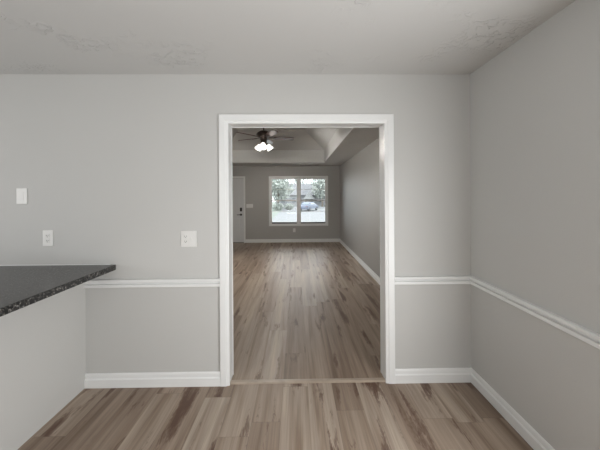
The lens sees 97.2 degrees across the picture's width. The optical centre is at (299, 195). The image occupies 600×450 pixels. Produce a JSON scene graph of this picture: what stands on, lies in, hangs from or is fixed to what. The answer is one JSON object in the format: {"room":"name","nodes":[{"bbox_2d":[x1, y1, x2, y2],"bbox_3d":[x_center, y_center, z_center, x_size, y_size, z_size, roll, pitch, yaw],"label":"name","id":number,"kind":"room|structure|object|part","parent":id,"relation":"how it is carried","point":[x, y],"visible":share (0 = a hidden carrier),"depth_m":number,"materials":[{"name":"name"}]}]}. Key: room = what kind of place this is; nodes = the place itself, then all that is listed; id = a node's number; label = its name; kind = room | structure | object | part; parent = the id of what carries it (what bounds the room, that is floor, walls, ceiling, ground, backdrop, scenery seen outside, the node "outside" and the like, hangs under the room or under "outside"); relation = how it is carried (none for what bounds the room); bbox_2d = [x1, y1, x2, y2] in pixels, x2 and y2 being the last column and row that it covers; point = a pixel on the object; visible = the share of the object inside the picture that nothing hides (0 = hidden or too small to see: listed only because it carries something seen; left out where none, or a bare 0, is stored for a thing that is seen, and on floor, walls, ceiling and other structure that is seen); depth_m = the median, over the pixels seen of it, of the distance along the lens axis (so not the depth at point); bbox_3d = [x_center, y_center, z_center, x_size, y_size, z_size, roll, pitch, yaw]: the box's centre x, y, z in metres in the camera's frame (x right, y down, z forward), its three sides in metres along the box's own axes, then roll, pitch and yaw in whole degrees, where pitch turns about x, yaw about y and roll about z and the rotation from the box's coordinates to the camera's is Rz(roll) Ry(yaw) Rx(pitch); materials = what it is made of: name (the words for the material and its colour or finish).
{"room":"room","nodes":[
{"label":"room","id":0,"kind":"room"},
{"bbox_2d":[0,283,85,449],"bbox_3d":[-1.712,1.036,0.745,0.115,0.912,2.637,0,0,-1],"label":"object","id":1,"kind":"structure","parent":0,"point":[43,342],"depth_m":1.69,"materials":[{"name":"beige paint"}]},
{"bbox_2d":[0,264,115,316],"bbox_3d":[-1.954,0.557,0.666,1.072,0.047,2.786,0,0,-1],"label":"countertop","id":2,"kind":"structure","parent":1,"relation":"on","point":[21,286],"depth_m":1.70,"materials":[{"name":"black stone"}]},
{"bbox_2d":[0,74,470,372],"bbox_3d":[-1.485,0.270,2.124,5.685,2.440,0.115,0,0,-1],"label":"wall","id":3,"kind":"structure","parent":0,"point":[117,166],"depth_m":2.07,"materials":[{"name":"beige paint"}]},
{"bbox_2d":[16,188,26,203],"bbox_3d":[-2.160,0.002,2.054,0.082,0.122,0.008,0,0,-1],"label":"rocker switch","id":4,"kind":"object","parent":3,"relation":"attached to","point":[21,193],"visible":1,"depth_m":2.05,"materials":[{"name":"white plastic"}]},
{"bbox_2d":[43,230,52,245],"bbox_3d":[-1.960,0.329,2.056,0.080,0.124,0.009,0,0,-1],"label":"wall outlet","id":5,"kind":"object","parent":3,"relation":"attached to","point":[47,234],"visible":1,"depth_m":2.05,"materials":[{"name":"white plastic"}]},
{"bbox_2d":[84,371,219,388],"bbox_3d":[-1.146,1.435,2.063,1.047,0.107,0.016,0,0,-1],"label":"baseboard","id":6,"kind":"structure","parent":3,"relation":"attached to","point":[212,378],"depth_m":2.06,"materials":[{"name":"white paint"}]},
{"bbox_2d":[84,278,219,287],"bbox_3d":[-1.150,0.680,2.059,1.047,0.064,0.024,0,0,-1],"label":"trim","id":7,"kind":"structure","parent":3,"relation":"attached to","point":[178,282],"depth_m":2.05,"materials":[{"name":"white paint"}]},
{"bbox_2d":[181,231,196,246],"bbox_3d":[-0.871,0.336,2.067,0.122,0.126,0.017,0,0,-1],"label":"double switch plate","id":8,"kind":"object","parent":3,"relation":"attached to","point":[188,238],"visible":1,"depth_m":2.07,"materials":[{"name":"white plastic"}]},
{"bbox_2d":[219,114,394,386],"bbox_3d":[0.057,0.420,2.145,1.372,2.123,0.151,0,0,-1],"label":"door frame","id":9,"kind":"structure","parent":3,"relation":"attached to","point":[387,120],"depth_m":2.08,"materials":[{"name":"white paint"}]},
{"bbox_2d":[395,368,470,383],"bbox_3d":[1.057,1.421,2.093,0.616,0.107,0.016,0,0,-1],"label":"baseboard","id":10,"kind":"structure","parent":3,"relation":"attached to","point":[413,375],"depth_m":2.09,"materials":[{"name":"white paint"}]},
{"bbox_2d":[395,276,470,284],"bbox_3d":[1.053,0.667,2.089,0.616,0.064,0.024,0,0,-1],"label":"trim","id":11,"kind":"structure","parent":3,"relation":"attached to","point":[399,280],"depth_m":2.08,"materials":[{"name":"white paint"}]},
{"bbox_2d":[17,242,533,449],"bbox_3d":[-1.437,1.540,2.825,5.785,0.100,11.489,0,0,-1],"label":"floor","id":12,"kind":"structure","parent":0,"point":[302,310],"depth_m":1.95,"materials":[{"name":"beige wood"}]},
{"bbox_2d":[230,378,385,383],"bbox_3d":[0.063,1.477,2.115,1.236,0.007,0.048,0,0,-1],"label":"threshold strip","id":13,"kind":"object","parent":12,"relation":"on","point":[331,380],"visible":0.95,"depth_m":2.11,"materials":[{"name":"brown wood"}]},
{"bbox_2d":[232,166,339,238],"bbox_3d":[-0.811,0.266,8.534,4.165,2.440,0.150,0,0,-1],"label":"wall","id":14,"kind":"structure","parent":0,"point":[257,226],"depth_m":8.46,"materials":[{"name":"beige paint"}]},
{"bbox_2d":[233,176,245,242],"bbox_3d":[-2.255,0.435,8.490,1.019,2.120,0.198,0,0,-1],"label":"door","id":15,"kind":"structure","parent":14,"relation":"in","point":[239,234],"depth_m":8.46,"materials":[{"name":"white paint"}]},
{"bbox_2d":[246,239,339,242],"bbox_3d":[-0.228,1.429,8.459,3.015,0.107,0.016,0,0,-1],"label":"baseboard","id":16,"kind":"structure","parent":14,"relation":"attached to","point":[247,240],"depth_m":8.45,"materials":[{"name":"white paint"}]},
{"bbox_2d":[269,176,327,225],"bbox_3d":[-0.048,0.161,8.526,1.892,1.592,0.146,0,0,-1],"label":"window","id":17,"kind":"structure","parent":14,"relation":"in","point":[298,223],"depth_m":8.48,"materials":[{"name":"white paint"}]},
{"bbox_3d":[-0.507,-0.197,8.572,0.843,0.722,0.030,0,0,-1],"label":"sash","id":18,"kind":"part","parent":17,"relation":"part of","materials":[{"name":"clear glass"}]},
{"bbox_3d":[-0.503,0.511,8.540,0.843,0.766,0.030,0,0,-1],"label":"sash","id":19,"kind":"part","parent":17,"relation":"part of","materials":[{"name":"clear glass"}]},
{"bbox_3d":[0.415,-0.202,8.584,0.823,0.722,0.030,0,0,-1],"label":"sash","id":20,"kind":"part","parent":17,"relation":"part of","materials":[{"name":"clear glass"}]},
{"bbox_3d":[0.420,0.506,8.552,0.823,0.766,0.030,0,0,-1],"label":"sash","id":21,"kind":"part","parent":17,"relation":"part of","materials":[{"name":"clear glass"}]},
{"bbox_2d":[0,0,574,165],"bbox_3d":[-1.502,-1.358,2.705,5.925,0.817,11.489,0,0,-1],"label":"ceiling","id":22,"kind":"structure","parent":0,"point":[37,36],"depth_m":1.62,"materials":[{"name":"grey paint"}]},
{"bbox_2d":[236,128,293,150],"bbox_3d":[-0.701,-1.277,5.290,1.172,0.895,1.167,0,0,-1],"label":"ceiling fan","id":23,"kind":"object","parent":22,"relation":"hanging from","point":[263,134],"visible":0.94,"depth_m":5.20,"materials":[{"name":"brown metal"}]},
{"bbox_3d":[-0.720,-0.971,5.129,0.136,0.145,0.144,0,0,-1],"label":"lamp shade","id":24,"kind":"part","parent":23,"relation":"part of","materials":[{"name":"white glass"}]},
{"bbox_3d":[-0.526,-1.161,4.902,0.135,0.036,0.418,0,0,-29],"label":"blade","id":25,"kind":"part","parent":23,"relation":"part of","materials":[{"name":"brown wood"}]},
{"bbox_3d":[-0.321,-1.162,5.337,0.418,0.036,0.135,0,0,-11],"label":"blade","id":26,"kind":"part","parent":23,"relation":"part of","materials":[{"name":"brown wood"}]},
{"bbox_2d":[339,0,599,449],"bbox_3d":[1.409,0.253,2.819,0.120,2.440,11.639,0,0,-1],"label":"wall","id":27,"kind":"structure","parent":0,"point":[535,105],"depth_m":1.52,"materials":[{"name":"beige paint"}]},
{"bbox_2d":[339,239,379,284],"bbox_3d":[1.313,1.420,5.363,0.016,0.107,6.247,0,0,-1],"label":"baseboard","id":28,"kind":"structure","parent":27,"relation":"attached to","point":[375,276],"depth_m":5.51,"materials":[{"name":"white paint"}]},
{"bbox_2d":[471,368,554,449],"bbox_3d":[1.391,1.419,-0.388,0.016,0.107,4.987,0,0,-1],"label":"baseboard","id":29,"kind":"structure","parent":27,"relation":"attached to","point":[526,431],"depth_m":1.70,"materials":[{"name":"white paint"}]},
{"bbox_2d":[470,276,599,348],"bbox_3d":[1.382,0.665,-0.388,0.024,0.064,4.987,0,0,-1],"label":"trim","id":30,"kind":"structure","parent":27,"relation":"attached to","point":[580,332],"depth_m":1.47,"materials":[{"name":"white paint"}]},
{"label":"outside","id":31,"kind":"structure","parent":0,"visible":0},
{"bbox_2d":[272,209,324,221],"bbox_3d":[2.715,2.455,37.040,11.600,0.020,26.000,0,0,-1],"label":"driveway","id":32,"kind":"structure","parent":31,"point":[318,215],"depth_m":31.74,"materials":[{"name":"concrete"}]},
{"bbox_2d":[301,202,318,210],"bbox_3d":[1.453,1.748,44.510,1.810,1.409,4.430,0,0,27],"label":"car","id":33,"kind":"object","parent":32,"relation":"on","point":[305,205],"visible":0.83,"depth_m":43.43,"materials":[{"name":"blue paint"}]},
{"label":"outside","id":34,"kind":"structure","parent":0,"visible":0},
{"bbox_2d":[272,202,324,218],"bbox_3d":[-0.854,2.586,64.379,120.000,0.200,111.231,0,0,-1],"label":"ground","id":35,"kind":"structure","parent":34,"point":[274,214],"depth_m":45.59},
{"bbox_2d":[272,203,283,209],"bbox_3d":[-3.801,1.824,45.936,2.096,1.436,1.531,0,0,-1],"label":"shrub","id":36,"kind":"object","parent":35,"relation":"on","point":[275,206],"visible":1,"depth_m":45.74,"materials":[{"name":"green plant"}]},
{"bbox_2d":[272,179,293,209],"bbox_3d":[-4.086,-0.688,48.876,5.790,6.388,5.770,0,0,-23],"label":"tree","id":37,"kind":"object","parent":35,"relation":"on","point":[277,185],"visible":0.7,"depth_m":47.75,"materials":[{"name":"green plant"}]},
{"bbox_3d":[-4.062,-1.448,49.014,6.000,4.867,6.049,0,0,-1],"label":"crown","id":38,"kind":"part","parent":37,"relation":"part of","materials":[{"name":"green plant"}]},
{"bbox_2d":[284,203,293,209],"bbox_3d":[-1.927,1.889,46.458,1.875,1.350,1.322,0,0,-1],"label":"shrub","id":39,"kind":"object","parent":35,"relation":"on","point":[287,206],"visible":0.98,"depth_m":46.20,"materials":[{"name":"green plant"}]},
{"bbox_2d":[275,184,324,205],"bbox_3d":[2.091,-0.331,67.234,17.000,5.600,10.800,0,0,-1],"label":"house","id":40,"kind":"structure","parent":35,"relation":"on","point":[305,194],"depth_m":63.01,"materials":[{"name":"grey"}]},
{"bbox_2d":[289,179,310,183],"bbox_3d":[-0.419,-2.701,91.950,9.245,10.370,9.155,0,0,-1],"label":"tree","id":41,"kind":"object","parent":35,"relation":"on","point":[295,180],"visible":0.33,"depth_m":91.21,"materials":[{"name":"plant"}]},
{"bbox_2d":[311,179,324,206],"bbox_3d":[5.135,-1.147,60.187,5.391,7.196,5.631,0,0,-1],"label":"tree","id":42,"kind":"object","parent":35,"relation":"on","point":[320,184],"visible":0.54,"depth_m":59.15,"materials":[{"name":"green plant"}]}
]}

